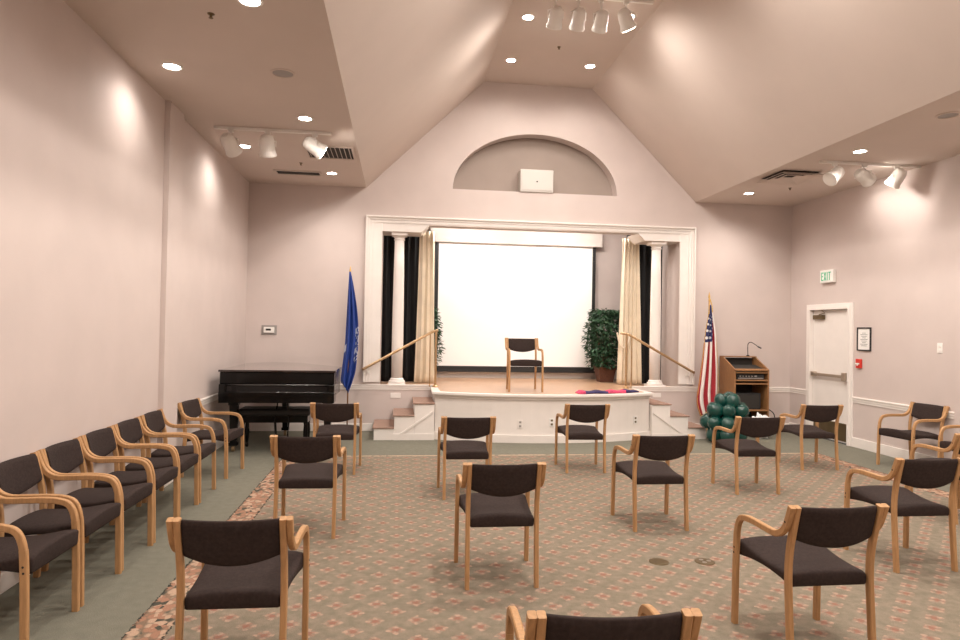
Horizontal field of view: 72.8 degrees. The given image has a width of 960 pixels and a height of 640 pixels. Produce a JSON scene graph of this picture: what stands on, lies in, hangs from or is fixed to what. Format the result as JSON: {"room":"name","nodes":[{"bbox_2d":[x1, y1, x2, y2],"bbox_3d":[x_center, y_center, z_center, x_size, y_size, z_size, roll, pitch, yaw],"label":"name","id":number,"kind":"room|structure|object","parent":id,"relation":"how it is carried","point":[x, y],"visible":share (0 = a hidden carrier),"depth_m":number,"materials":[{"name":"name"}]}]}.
{"room":"community hall auditorium","nodes":[
{"label":"community hall auditorium","id":0,"kind":"room"},
{"bbox_2d":[0,0,248,572],"bbox_3d":[-2.788,-0.295,3.306,0.150,3.847,13.648,1,-1,-7],"label":"wall","id":1,"kind":"structure","parent":0,"point":[124,231],"depth_m":5.08,"materials":[{"name":"paint"}]},
{"bbox_2d":[0,426,239,594],"bbox_3d":[-2.767,1.569,3.286,0.060,0.120,13.648,1,-1,-7],"label":"baseboard","id":2,"kind":"structure","parent":1,"relation":"attached to","point":[7,579],"depth_m":3.97,"materials":[{"name":"white paint"}]},
{"bbox_2d":[177,393,217,415],"bbox_3d":[-2.773,0.936,3.293,0.024,0.085,13.648,1,-1,-7],"label":"trim","id":3,"kind":"structure","parent":1,"relation":"attached to","point":[214,397],"depth_m":8.07,"materials":[{"name":"white paint"}]},
{"bbox_2d":[63,0,365,187],"bbox_3d":[-1.839,-2.260,3.450,1.791,0.120,13.648,1,-1,-7],"label":"ceiling","id":4,"kind":"structure","parent":0,"point":[227,60],"depth_m":5.62,"materials":[{"name":"paint"}]},
{"bbox_2d":[161,62,182,70],"bbox_3d":[-2.647,-2.178,5.598,0.176,0.010,0.176,1,-1,-7],"label":"recessed light","id":5,"kind":"object","parent":4,"relation":"in","point":[167,65],"visible":1,"depth_m":5.59,"materials":[{"name":"white glass"}]},
{"bbox_2d":[207,12,214,18],"bbox_3d":[-1.919,-2.168,4.648,0.052,0.032,0.052,1,-1,-7],"label":"sprinkler","id":6,"kind":"object","parent":4,"relation":"attached to","point":[210,14],"visible":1,"depth_m":4.64,"materials":[{"name":"brown metal"}]},
{"bbox_2d":[239,144,251,147],"bbox_3d":[-2.913,-2.147,8.050,0.176,0.010,0.176,1,-1,-7],"label":"recessed light","id":7,"kind":"object","parent":4,"relation":"in","point":[241,145],"visible":0.78,"depth_m":8.04,"materials":[{"name":"white glass"}]},
{"bbox_2d":[237,0,263,6],"bbox_3d":[-1.567,-2.176,4.438,0.176,0.010,0.176,1,-1,-7],"label":"recessed light","id":8,"kind":"object","parent":4,"relation":"in","point":[251,3],"visible":1,"depth_m":4.46,"materials":[{"name":"white glass"}]},
{"bbox_2d":[214,126,330,159],"bbox_3d":[-2.334,-1.983,7.348,1.280,0.338,0.270,1,-1,-7],"label":"track light","id":9,"kind":"object","parent":4,"relation":"attached to","point":[231,146],"visible":1,"depth_m":7.30,"materials":[{"name":"white metal"}]},
{"bbox_2d":[270,68,294,77],"bbox_3d":[-1.727,-2.160,5.708,0.210,0.010,0.210,1,-1,-7],"label":"ceiling speaker","id":10,"kind":"object","parent":4,"relation":"attached to","point":[278,72],"visible":1,"depth_m":5.70,"materials":[{"name":"paint"}]},
{"bbox_2d":[273,70,292,76],"bbox_3d":[-1.727,-2.160,5.708,0.176,0.002,0.176,1,-1,-7],"label":"grille","id":11,"kind":"object","parent":10,"relation":"attached to","point":[278,73],"depth_m":5.71,"materials":[{"name":"grey plastic"}]},
{"bbox_2d":[273,169,322,176],"bbox_3d":[-2.618,-2.120,9.393,0.660,0.015,0.260,1,-1,-7],"label":"ceiling vent","id":12,"kind":"object","parent":4,"relation":"in","point":[278,172],"visible":1,"depth_m":9.40,"materials":[{"name":"metal"}]},
{"bbox_2d":[296,115,312,120],"bbox_3d":[-1.862,-2.145,6.931,0.176,0.010,0.176,1,-1,-7],"label":"recessed light","id":13,"kind":"object","parent":4,"relation":"in","point":[300,117],"visible":1,"depth_m":6.92,"materials":[{"name":"white glass"}]},
{"bbox_2d":[302,144,355,160],"bbox_3d":[-1.903,-2.121,8.274,0.620,0.020,0.600,1,-1,-7],"label":"ceiling vent","id":14,"kind":"object","parent":4,"relation":"in","point":[332,152],"visible":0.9,"depth_m":8.32,"materials":[{"name":"metal"}]},
{"bbox_2d":[324,0,512,186],"bbox_3d":[-0.016,-3.129,3.689,1.853,1.929,13.648,1,-1,-7],"label":"ceiling","id":15,"kind":"structure","parent":0,"point":[405,65],"depth_m":7.21,"materials":[{"name":"paint"}]},
{"bbox_2d":[0,431,959,639],"bbox_3d":[1.681,1.742,3.843,9.030,0.050,13.648,1,-1,-7],"label":"floor","id":16,"kind":"structure","parent":0,"point":[389,571],"depth_m":4.69,"materials":[{"name":"carpet"}]},
{"bbox_2d":[0,495,79,639],"bbox_3d":[-2.516,1.236,3.408,0.574,0.800,0.529,1,-1,-6],"label":"armchair","id":17,"kind":"object","parent":16,"relation":"on","point":[24,555],"visible":1,"depth_m":3.38,"materials":[{"name":"brown wood"}]},
{"bbox_2d":[0,451,121,606],"bbox_3d":[-2.587,1.243,3.969,0.574,0.800,0.529,1,-1,-6],"label":"armchair","id":18,"kind":"object","parent":16,"relation":"on","point":[20,474],"visible":0.84,"depth_m":3.96,"materials":[{"name":"brown wood"}]},
{"bbox_2d":[38,436,153,570],"bbox_3d":[-2.655,1.250,4.515,0.574,0.800,0.529,1,-1,-6],"label":"armchair","id":19,"kind":"object","parent":16,"relation":"on","point":[61,458],"visible":0.79,"depth_m":4.52,"materials":[{"name":"brown wood"}]},
{"bbox_2d":[79,425,178,542],"bbox_3d":[-2.725,1.257,5.070,0.574,0.800,0.529,1,-1,-7],"label":"armchair","id":20,"kind":"object","parent":16,"relation":"on","point":[100,443],"visible":0.7,"depth_m":5.08,"materials":[{"name":"brown wood"}]},
{"bbox_2d":[114,416,198,516],"bbox_3d":[-2.794,1.264,5.615,0.574,0.800,0.529,1,-1,-7],"label":"armchair","id":21,"kind":"object","parent":16,"relation":"on","point":[130,431],"visible":0.75,"depth_m":5.65,"materials":[{"name":"brown wood"}]},
{"bbox_2d":[140,409,215,502],"bbox_3d":[-2.864,1.271,6.178,0.574,0.800,0.529,1,-1,-7],"label":"armchair","id":22,"kind":"object","parent":16,"relation":"on","point":[154,422],"visible":0.7,"depth_m":6.17,"materials":[{"name":"brown wood"}]},
{"bbox_2d":[177,398,243,478],"bbox_3d":[-2.961,1.283,7.161,0.574,0.800,0.529,1,-1,-1],"label":"armchair","id":23,"kind":"object","parent":16,"relation":"on","point":[189,410],"visible":0.95,"depth_m":7.07,"materials":[{"name":"brown wood"}]},
{"bbox_2d":[166,516,309,639],"bbox_3d":[-1.113,1.256,3.062,0.529,0.800,0.574,1,-1,-6],"label":"armchair","id":24,"kind":"object","parent":16,"relation":"on","point":[247,563],"visible":1,"depth_m":2.86,"materials":[{"name":"black fabric"}]},
{"bbox_2d":[239,406,310,446],"bbox_3d":[-2.721,1.439,8.691,0.920,0.540,0.360,1,-1,-7],"label":"piano bench","id":25,"kind":"object","parent":16,"relation":"on","point":[250,414],"visible":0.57,"depth_m":8.55,"materials":[{"name":"wood"}]},
{"bbox_2d":[218,362,340,450],"bbox_3d":[-2.658,1.178,9.080,1.437,1.075,1.928,1,-1,-7],"label":"grand piano","id":26,"kind":"object","parent":16,"relation":"on","point":[285,383],"visible":0.83,"depth_m":8.19,"materials":[{"name":"black paint"}]},
{"bbox_2d":[220,372,335,383],"bbox_3d":[-2.551,0.735,8.265,1.397,0.150,0.185,1,-1,-7],"label":"piano lid","id":27,"kind":"object","parent":26,"relation":"attached to","point":[225,377],"depth_m":8.17,"materials":[{"name":"black paint"}]},
{"bbox_2d":[270,435,346,538],"bbox_3d":[-1.366,1.284,5.221,0.529,0.800,0.574,1,-1,-6],"label":"armchair","id":28,"kind":"object","parent":16,"relation":"on","point":[304,452],"visible":0.94,"depth_m":5.02,"materials":[{"name":"black fabric"}]},
{"bbox_2d":[310,402,361,474],"bbox_3d":[-1.629,1.311,7.400,0.529,0.800,0.574,1,-1,-6],"label":"armchair","id":29,"kind":"object","parent":16,"relation":"on","point":[318,411],"visible":0.96,"depth_m":7.19,"materials":[{"name":"fabric"}]},
{"bbox_2d":[341,266,358,434],"bbox_3d":[-2.012,0.455,9.982,0.340,2.570,0.340,1,-1,-7],"label":"flag","id":30,"kind":"object","parent":16,"relation":"on","point":[352,327],"visible":0.94,"depth_m":9.95,"materials":[{"name":"blue fabric"}]},
{"bbox_2d":[372,397,434,439],"bbox_3d":[-1.165,1.485,9.909,0.896,0.538,0.868,1,-1,-7],"label":"stairs","id":31,"kind":"structure","parent":16,"relation":"on","point":[417,422],"depth_m":9.52,"materials":[{"name":"white paint"}]},
{"bbox_2d":[437,416,495,499],"bbox_3d":[-0.143,1.323,6.462,0.529,0.800,0.574,1,-1,-7],"label":"armchair","id":32,"kind":"object","parent":16,"relation":"on","point":[462,428],"visible":0.98,"depth_m":6.25,"materials":[{"name":"black fabric"}]},
{"bbox_2d":[454,462,546,589],"bbox_3d":[0.119,1.297,4.329,0.529,0.800,0.574,1,-1,-7],"label":"armchair","id":33,"kind":"object","parent":16,"relation":"on","point":[500,500],"visible":1,"depth_m":4.13,"materials":[{"name":"black fabric"}]},
{"bbox_2d":[380,377,666,442],"bbox_3d":[0.815,1.450,10.952,6.400,0.710,3.134,1,-1,-7],"label":"stage","id":34,"kind":"object","parent":16,"relation":"on","point":[453,397],"visible":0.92,"depth_m":9.59,"materials":[{"name":"white paint"}]},
{"bbox_2d":[388,232,407,383],"bbox_3d":[-1.320,-0.176,10.508,0.270,2.452,0.270,1,-1,-7],"label":"column","id":35,"kind":"structure","parent":34,"relation":"on","point":[398,282],"depth_m":10.44,"materials":[{"name":"white paint"}]},
{"bbox_2d":[361,329,437,386],"bbox_3d":[-1.252,0.588,10.273,1.206,0.919,0.124,1,-1,-6],"label":"handrail","id":36,"kind":"object","parent":34,"relation":"on","point":[436,330],"visible":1,"depth_m":10.29,"materials":[{"name":"brown wood"}]},
{"bbox_2d":[434,307,444,366],"bbox_3d":[-0.977,0.404,11.639,0.750,1.337,0.690,2,-1,-35],"label":"potted ficus","id":37,"kind":"object","parent":34,"relation":"on","point":[436,322],"visible":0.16,"depth_m":11.60,"materials":[{"name":"green plant"}]},
{"bbox_2d":[518,420,522,427],"bbox_3d":[0.581,1.508,9.427,0.074,0.120,0.010,1,-1,-1],"label":"wall outlet","id":38,"kind":"object","parent":34,"relation":"attached to","point":[520,422],"visible":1,"depth_m":9.43,"materials":[{"name":"white paint"}]},
{"bbox_2d":[505,338,543,391],"bbox_3d":[0.666,0.678,9.979,0.529,0.800,0.574,1,-1,-5],"label":"armchair","id":39,"kind":"object","parent":34,"relation":"on","point":[514,344],"visible":1,"depth_m":10.15,"materials":[{"name":"brown wood"}]},
{"bbox_2d":[549,418,553,426],"bbox_3d":[1.042,1.487,9.460,0.074,0.120,0.010,1,-1,-8],"label":"wall outlet","id":40,"kind":"object","parent":34,"relation":"attached to","point":[551,420],"visible":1,"depth_m":9.46,"materials":[{"name":"white plastic"}]},
{"bbox_2d":[580,308,619,381],"bbox_3d":[2.289,0.463,11.988,0.960,1.346,0.939,1,-1,-7],"label":"potted ficus","id":41,"kind":"object","parent":34,"relation":"on","point":[604,372],"visible":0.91,"depth_m":11.84,"materials":[{"name":"green plant"}]},
{"bbox_2d":[593,366,616,381],"bbox_3d":[2.297,0.996,11.989,0.345,0.280,0.345,1,-1,-7],"label":"pot","id":42,"kind":"object","parent":41,"relation":"attached to","point":[602,374],"depth_m":11.85,"materials":[{"name":"ceramic"}]},
{"bbox_2d":[575,389,638,393],"bbox_3d":[1.946,1.076,9.857,1.136,0.044,0.246,1,-1,-23],"label":"folded blanket","id":43,"kind":"object","parent":34,"relation":"on","point":[609,390],"visible":1,"depth_m":9.74,"materials":[{"name":"fabric"}]},
{"bbox_2d":[633,416,636,423],"bbox_3d":[2.360,1.517,9.891,0.074,0.120,0.010,1,-1,-28],"label":"wall outlet","id":44,"kind":"object","parent":34,"relation":"attached to","point":[634,417],"visible":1,"depth_m":9.88,"materials":[{"name":"white plastic"}]},
{"bbox_2d":[644,241,666,385],"bbox_3d":[2.976,-0.092,11.047,0.270,2.452,0.270,1,-1,-7],"label":"column","id":45,"kind":"structure","parent":34,"relation":"on","point":[655,297],"depth_m":10.98,"materials":[{"name":"white paint"}]},
{"bbox_2d":[620,332,694,387],"bbox_3d":[2.938,0.670,10.798,1.288,0.920,0.123,1,-1,-9],"label":"handrail","id":46,"kind":"object","parent":34,"relation":"on","point":[621,333],"visible":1,"depth_m":10.71,"materials":[{"name":"brown wood"}]},
{"bbox_2d":[554,404,609,472],"bbox_3d":[1.205,1.366,7.715,0.529,0.800,0.574,1,-1,-5],"label":"armchair","id":47,"kind":"object","parent":16,"relation":"on","point":[578,413],"visible":1,"depth_m":7.51,"materials":[{"name":"black fabric"}]},
{"bbox_2d":[505,604,702,639],"bbox_3d":[0.376,1.270,2.186,0.529,0.800,0.574,1,-1,-4],"label":"armchair","id":48,"kind":"object","parent":16,"relation":"on","point":[649,624],"visible":1,"depth_m":1.92,"materials":[{"name":"black fabric"}]},
{"bbox_2d":[611,434,694,531],"bbox_3d":[1.468,1.339,5.572,0.529,0.800,0.574,1,-1,-7],"label":"armchair","id":49,"kind":"object","parent":16,"relation":"on","point":[658,448],"visible":1,"depth_m":5.37,"materials":[{"name":"black fabric"}]},
{"bbox_2d":[649,558,668,564],"bbox_3d":[1.273,1.718,4.632,0.140,0.006,0.140,1,-1,-7],"label":"floor outlet","id":50,"kind":"object","parent":16,"relation":"on","point":[657,561],"visible":1,"depth_m":4.62,"materials":[{"name":"brown metal"}]},
{"bbox_2d":[649,398,705,438],"bbox_3d":[3.019,1.567,10.434,0.896,0.538,0.868,1,-1,-7],"label":"stairs","id":51,"kind":"structure","parent":16,"relation":"on","point":[663,421],"depth_m":10.00,"materials":[{"name":"white paint"}]},
{"bbox_2d":[694,558,714,564],"bbox_3d":[1.605,1.723,4.652,0.140,0.008,0.140,1,-1,-7],"label":"floor outlet","id":52,"kind":"object","parent":16,"relation":"on","point":[704,561],"visible":1,"depth_m":4.64,"materials":[{"name":"brown metal"}]},
{"bbox_2d":[696,292,717,430],"bbox_3d":[3.754,0.693,10.704,0.337,2.320,0.337,1,-1,30],"label":"flag","id":53,"kind":"object","parent":16,"relation":"on","point":[707,390],"visible":0.91,"depth_m":10.65,"materials":[{"name":"multicoloured fabric"}]},
{"bbox_2d":[700,391,748,441],"bbox_3d":[3.712,1.458,9.779,0.771,0.755,0.676,1,-1,-7],"label":"bunch","id":54,"kind":"object","parent":16,"relation":"on","point":[722,412],"visible":0.79,"depth_m":9.61,"materials":[{"name":"teal"}]},
{"bbox_2d":[719,356,768,416],"bbox_3d":[4.356,1.234,10.763,0.600,1.262,0.500,1,-1,-7],"label":"lectern","id":55,"kind":"object","parent":16,"relation":"on","point":[728,367],"visible":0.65,"depth_m":10.74,"materials":[{"name":"brown wood"}]},
{"bbox_2d":[736,392,760,408],"bbox_3d":[4.340,1.321,10.717,0.420,0.260,0.304,1,-1,-7],"label":"equipment box","id":56,"kind":"object","parent":55,"relation":"on","point":[752,400],"visible":0.61,"depth_m":10.58,"materials":[{"name":"black"}]},
{"bbox_2d":[736,373,763,379],"bbox_3d":[4.364,0.926,10.710,0.470,0.085,0.354,1,-1,-7],"label":"amplifier","id":57,"kind":"object","parent":55,"relation":"on","point":[739,376],"visible":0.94,"depth_m":10.55,"materials":[{"name":"black"}]},
{"bbox_2d":[736,371,767,373],"bbox_3d":[4.364,0.858,10.758,0.550,0.015,0.480,1,-1,-7],"label":"shelf","id":58,"kind":"object","parent":55,"relation":"attached to","point":[757,372],"depth_m":10.59,"materials":[{"name":"brown wood"}]},
{"bbox_2d":[736,379,767,380],"bbox_3d":[4.362,0.980,10.759,0.550,0.022,0.475,1,-1,-7],"label":"shelf","id":59,"kind":"object","parent":55,"relation":"attached to","point":[736,379],"depth_m":10.53,"materials":[{"name":"brown wood"}]},
{"bbox_2d":[736,381,767,384],"bbox_3d":[4.361,1.035,10.758,0.550,0.022,0.475,1,-1,-7],"label":"shelf","id":60,"kind":"object","parent":55,"relation":"attached to","point":[737,382],"depth_m":10.62,"materials":[{"name":"brown wood"}]},
{"bbox_2d":[749,408,766,410],"bbox_3d":[4.353,1.465,10.752,0.550,0.022,0.475,1,-1,-7],"label":"shelf","id":61,"kind":"object","parent":55,"relation":"attached to","point":[761,409],"depth_m":10.57,"materials":[{"name":"brown wood"}]},
{"bbox_2d":[711,416,785,494],"bbox_3d":[2.819,1.382,6.863,0.529,0.800,0.574,1,-1,-6],"label":"armchair","id":62,"kind":"object","parent":16,"relation":"on","point":[758,428],"visible":1,"depth_m":6.67,"materials":[{"name":"black fabric"}]},
{"bbox_2d":[752,412,772,438],"bbox_3d":[4.433,1.656,10.276,0.407,0.405,0.335,1,-1,-7],"label":"plastic bag","id":63,"kind":"object","parent":16,"relation":"on","point":[758,415],"visible":0.17,"depth_m":10.22,"materials":[{"name":"white"}]},
{"bbox_2d":[731,503,889,639],"bbox_3d":[1.728,1.313,3.452,0.529,0.800,0.574,1,-1,-7],"label":"armchair","id":64,"kind":"object","parent":16,"relation":"on","point":[801,557],"visible":1,"depth_m":3.26,"materials":[{"name":"black fabric"}]},
{"bbox_2d":[779,404,843,469],"bbox_3d":[4.107,1.423,8.110,0.529,0.800,0.574,1,-1,-4],"label":"armchair","id":65,"kind":"object","parent":16,"relation":"on","point":[814,413],"visible":0.92,"depth_m":7.90,"materials":[{"name":"black fabric"}]},
{"bbox_2d":[843,457,959,572],"bbox_3d":[3.084,1.356,4.752,0.529,0.800,0.574,1,-1,-7],"label":"armchair","id":66,"kind":"object","parent":16,"relation":"on","point":[923,474],"visible":0.99,"depth_m":4.55,"materials":[{"name":"brown wood"}]},
{"bbox_2d":[876,401,949,464],"bbox_3d":[5.399,1.447,8.127,0.574,0.800,0.529,1,-1,-13],"label":"armchair","id":67,"kind":"object","parent":16,"relation":"on","point":[924,412],"visible":0.94,"depth_m":8.13,"materials":[{"name":"brown wood"}]},
{"bbox_2d":[909,433,959,524],"bbox_3d":[4.367,1.396,5.949,0.529,0.800,0.574,1,-1,-7],"label":"armchair","id":68,"kind":"object","parent":16,"relation":"on","point":[955,444],"visible":0.51,"depth_m":5.84,"materials":[{"name":"brown wood"}]},
{"bbox_2d":[937,425,959,457],"bbox_3d":[5.491,1.434,7.154,0.574,0.800,0.529,1,-1,-9],"label":"armchair","id":69,"kind":"object","parent":16,"relation":"on","point":[941,444],"visible":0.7,"depth_m":7.35,"materials":[{"name":"brown wood"}]},
{"bbox_2d":[244,82,791,430],"bbox_3d":[0.756,-1.015,11.648,9.030,5.656,2.002,1,-1,-7],"label":"wall","id":70,"kind":"structure","parent":0,"point":[304,241],"depth_m":10.73,"materials":[{"name":"paint"}]},
{"bbox_2d":[261,325,276,334],"bbox_3d":[-3.271,0.154,10.099,0.230,0.150,0.036,1,-1,-7],"label":"thermostat","id":71,"kind":"object","parent":70,"relation":"attached to","point":[266,329],"visible":1,"depth_m":10.09,"materials":[{"name":"grey plastic"}]},
{"bbox_2d":[340,384,432,389],"bbox_3d":[-2.193,1.048,10.230,2.905,0.085,0.024,1,-1,-7],"label":"trim","id":72,"kind":"structure","parent":70,"relation":"attached to","point":[353,386],"depth_m":10.32,"materials":[{"name":"white paint"}]},
{"bbox_2d":[390,393,400,397],"bbox_3d":[-1.341,1.197,10.343,0.160,0.080,0.007,1,-1,-7],"label":"electrical outlet","id":73,"kind":"object","parent":70,"relation":"in","point":[392,395],"visible":1,"depth_m":10.34,"materials":[{"name":"white paint"}]},
{"bbox_2d":[381,236,418,381],"bbox_3d":[-1.328,-0.341,11.126,0.729,2.780,0.090,1,-1,-7],"label":"drape","id":74,"kind":"object","parent":70,"relation":"hanging from","point":[411,244],"visible":0.5,"depth_m":11.12,"materials":[{"name":"fabric"}]},
{"bbox_2d":[383,224,428,236],"bbox_3d":[-1.207,-1.464,10.633,0.745,0.125,0.512,1,-1,-7],"label":"trim","id":75,"kind":"structure","parent":70,"relation":"attached to","point":[413,230],"depth_m":10.39,"materials":[{"name":"white paint"}]},
{"bbox_2d":[414,231,434,382],"bbox_3d":[-0.916,-0.221,10.965,0.344,2.551,0.079,1,-1,-7],"label":"stage curtain","id":76,"kind":"object","parent":70,"relation":"hanging from","point":[425,301],"visible":0.93,"depth_m":10.96,"materials":[{"name":"beige fabric"}]},
{"bbox_2d":[430,228,601,372],"bbox_3d":[0.682,-0.421,12.427,3.310,2.830,0.217,1,-1,-7],"label":"projection screen","id":77,"kind":"object","parent":70,"relation":"attached to","point":[492,286],"visible":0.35,"depth_m":12.38,"materials":[{"name":"white fabric"}]},
{"bbox_2d":[249,423,788,430],"bbox_3d":[0.833,1.740,10.605,9.030,0.120,0.018,1,-1,-7],"label":"baseboard","id":78,"kind":"structure","parent":70,"relation":"attached to","point":[252,426],"depth_m":10.13,"materials":[{"name":"white paint"}]},
{"bbox_2d":[437,370,616,378],"bbox_3d":[0.629,1.029,12.504,6.400,0.170,0.020,1,-1,-7],"label":"baseboard","id":79,"kind":"structure","parent":70,"relation":"attached to","point":[439,374],"depth_m":12.50,"materials":[{"name":"white paint"}]},
{"bbox_2d":[363,215,695,384],"bbox_3d":[0.892,-0.287,10.609,5.470,2.635,0.075,1,-1,-7],"label":"trim","id":80,"kind":"structure","parent":70,"relation":"attached to","point":[374,223],"depth_m":10.58,"materials":[{"name":"white paint"}]},
{"bbox_2d":[518,169,553,192],"bbox_3d":[0.919,-2.272,10.753,0.550,0.370,0.245,1,-1,-7],"label":"loudspeaker","id":81,"kind":"object","parent":70,"relation":"on","point":[529,180],"visible":0.9,"depth_m":10.64,"materials":[{"name":"white"}]},
{"bbox_2d":[522,171,551,190],"bbox_3d":[0.933,-2.274,10.641,0.500,0.310,0.010,1,-1,-7],"label":"grille","id":82,"kind":"object","parent":81,"relation":"attached to","point":[531,180],"depth_m":10.64,"materials":[{"name":"white"}]},
{"bbox_2d":[616,238,641,383],"bbox_3d":[2.625,-0.152,11.406,0.448,2.550,0.074,1,-1,-7],"label":"stage curtain","id":83,"kind":"object","parent":70,"relation":"hanging from","point":[630,308],"visible":0.91,"depth_m":11.40,"materials":[{"name":"beige fabric"}]},
{"bbox_2d":[616,332,629,347],"bbox_3d":[2.495,0.355,11.310,0.266,0.277,0.038,1,-1,-7],"label":"tie","id":84,"kind":"object","parent":83,"relation":"attached to","point":[621,346],"visible":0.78,"depth_m":11.29,"materials":[{"name":"beige fabric"}]},
{"bbox_2d":[627,235,661,382],"bbox_3d":[2.961,-0.257,11.665,0.728,2.780,0.088,1,-1,-7],"label":"drape","id":85,"kind":"object","parent":70,"relation":"hanging from","point":[645,251],"visible":0.22,"depth_m":11.66,"materials":[{"name":"fabric"}]},
{"bbox_2d":[627,233,679,245],"bbox_3d":[2.965,-1.382,11.157,0.745,0.125,0.512,1,-1,-7],"label":"trim","id":86,"kind":"structure","parent":70,"relation":"attached to","point":[640,238],"depth_m":10.93,"materials":[{"name":"white paint"}]},
{"bbox_2d":[632,386,789,391],"bbox_3d":[3.917,1.168,10.997,2.835,0.085,0.024,1,-1,-7],"label":"trim","id":87,"kind":"structure","parent":70,"relation":"attached to","point":[644,388],"depth_m":10.92,"materials":[{"name":"white paint"}]},
{"bbox_2d":[484,0,663,88],"bbox_3d":[1.815,-3.997,3.930,1.805,0.120,13.648,1,-1,-7],"label":"ceiling","id":88,"kind":"structure","parent":0,"point":[534,46],"depth_m":9.18,"materials":[{"name":"paint"}]},
{"bbox_2d":[505,58,516,62],"bbox_3d":[0.463,-3.872,9.713,0.176,0.010,0.176,1,-1,-7],"label":"recessed light","id":89,"kind":"object","parent":88,"relation":"in","point":[509,60],"visible":1,"depth_m":9.71,"materials":[{"name":"white glass"}]},
{"bbox_2d":[521,14,534,20],"bbox_3d":[0.617,-3.889,8.371,0.176,0.010,0.176,1,-1,-7],"label":"recessed light","id":90,"kind":"object","parent":88,"relation":"in","point":[527,17],"visible":1,"depth_m":8.36,"materials":[{"name":"white glass"}]},
{"bbox_2d":[584,64,595,68],"bbox_3d":[1.669,-3.848,9.881,0.176,0.010,0.176,1,-1,-7],"label":"recessed light","id":91,"kind":"object","parent":88,"relation":"in","point":[588,66],"visible":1,"depth_m":9.88,"materials":[{"name":"white glass"}]},
{"bbox_2d":[546,0,653,33],"bbox_3d":[1.333,-3.668,7.831,1.550,0.442,0.265,1,-1,-7],"label":"track light","id":92,"kind":"object","parent":88,"relation":"hanging from","point":[625,19],"visible":1,"depth_m":7.78,"materials":[{"name":"white metal"}]},
{"bbox_2d":[592,0,959,201],"bbox_3d":[3.602,-3.058,4.143,1.830,1.929,13.648,1,-1,-7],"label":"ceiling","id":93,"kind":"structure","parent":0,"point":[722,94],"depth_m":7.55,"materials":[{"name":"paint"}]},
{"bbox_2d":[697,90,959,205],"bbox_3d":[5.362,-2.118,4.353,1.751,0.120,13.648,1,-1,-7],"label":"ceiling","id":94,"kind":"structure","parent":0,"point":[914,137],"depth_m":7.95,"materials":[{"name":"paint"}]},
{"bbox_2d":[757,170,823,184],"bbox_3d":[4.306,-1.983,9.053,0.620,0.050,0.620,1,-1,-7],"label":"ceiling vent","id":95,"kind":"object","parent":94,"relation":"in","point":[789,177],"visible":0.98,"depth_m":9.08,"materials":[{"name":"metal"}]},
{"bbox_2d":[852,149,868,152],"bbox_3d":[4.547,-2.018,7.794,0.176,0.010,0.176,1,-1,-7],"label":"recessed light","id":96,"kind":"object","parent":94,"relation":"in","point":[857,150],"visible":1,"depth_m":7.78,"materials":[{"name":"white glass"}]},
{"bbox_2d":[819,160,920,188],"bbox_3d":[4.988,-1.846,8.340,1.400,0.321,0.250,1,-1,-7],"label":"track light","id":97,"kind":"object","parent":94,"relation":"attached to","point":[866,178],"visible":1,"depth_m":8.28,"materials":[{"name":"white metal"}]},
{"bbox_2d":[935,111,959,118],"bbox_3d":[4.655,-2.035,6.481,0.210,0.010,0.210,1,-1,-7],"label":"ceiling speaker","id":98,"kind":"object","parent":94,"relation":"attached to","point":[945,115],"visible":1,"depth_m":6.48,"materials":[{"name":"paint"}]},
{"bbox_2d":[938,113,957,117],"bbox_3d":[4.655,-2.035,6.481,0.176,0.002,0.176,1,-1,-7],"label":"grille","id":99,"kind":"object","parent":98,"relation":"attached to","point":[943,115],"depth_m":6.48,"materials":[{"name":"grey plastic"}]},
{"bbox_2d":[790,154,959,458],"bbox_3d":[6.237,-0.117,4.438,0.155,3.847,13.648,1,-1,-7],"label":"wall","id":100,"kind":"structure","parent":0,"point":[894,254],"depth_m":8.90,"materials":[{"name":"paint"}]},
{"bbox_2d":[790,387,805,394],"bbox_3d":[5.339,1.193,10.951,0.024,0.085,0.468,1,-1,-7],"label":"trim","id":101,"kind":"structure","parent":100,"relation":"attached to","point":[793,390],"depth_m":10.93,"materials":[{"name":"white paint"}]},
{"bbox_2d":[820,269,835,282],"bbox_3d":[5.450,-0.684,10.209,0.060,0.200,0.310,1,-1,-7],"label":"exit sign","id":102,"kind":"object","parent":100,"relation":"attached to","point":[826,276],"visible":1,"depth_m":10.16,"materials":[{"name":"white plastic"}]},
{"bbox_2d":[805,302,853,446],"bbox_3d":[5.471,0.811,10.182,0.169,2.130,1.100,1,-1,-7],"label":"door","id":103,"kind":"structure","parent":100,"relation":"in","point":[829,327],"depth_m":10.16,"materials":[{"name":"white paint"}]},
{"bbox_2d":[855,359,861,367],"bbox_3d":[5.519,0.635,9.500,0.049,0.135,0.100,1,-1,-7],"label":"fire alarm","id":104,"kind":"object","parent":100,"relation":"attached to","point":[858,363],"visible":1,"depth_m":9.47,"materials":[{"name":"red"}]},
{"bbox_2d":[789,422,936,458],"bbox_3d":[6.153,1.734,4.405,0.018,0.140,13.648,1,-1,-7],"label":"baseboard","id":105,"kind":"structure","parent":100,"relation":"attached to","point":[886,450],"depth_m":8.95,"materials":[{"name":"white paint"}]},
{"bbox_2d":[857,327,871,350],"bbox_3d":[5.551,0.277,9.418,0.019,0.340,0.280,1,-1,-7],"label":"framed notice","id":106,"kind":"object","parent":100,"relation":"attached to","point":[864,334],"visible":1,"depth_m":9.41,"materials":[{"name":"black"}]},
{"bbox_2d":[852,397,953,418],"bbox_3d":[6.259,1.103,3.636,0.024,0.085,12.080,1,-1,-7],"label":"trim","id":107,"kind":"structure","parent":100,"relation":"attached to","point":[890,405],"depth_m":8.98,"materials":[{"name":"white paint"}]},
{"bbox_2d":[937,343,942,352],"bbox_3d":[5.717,0.348,8.102,0.015,0.125,0.080,1,-1,-7],"label":"light switch","id":108,"kind":"object","parent":100,"relation":"attached to","point":[939,345],"visible":1,"depth_m":8.09,"materials":[{"name":"white plastic"}]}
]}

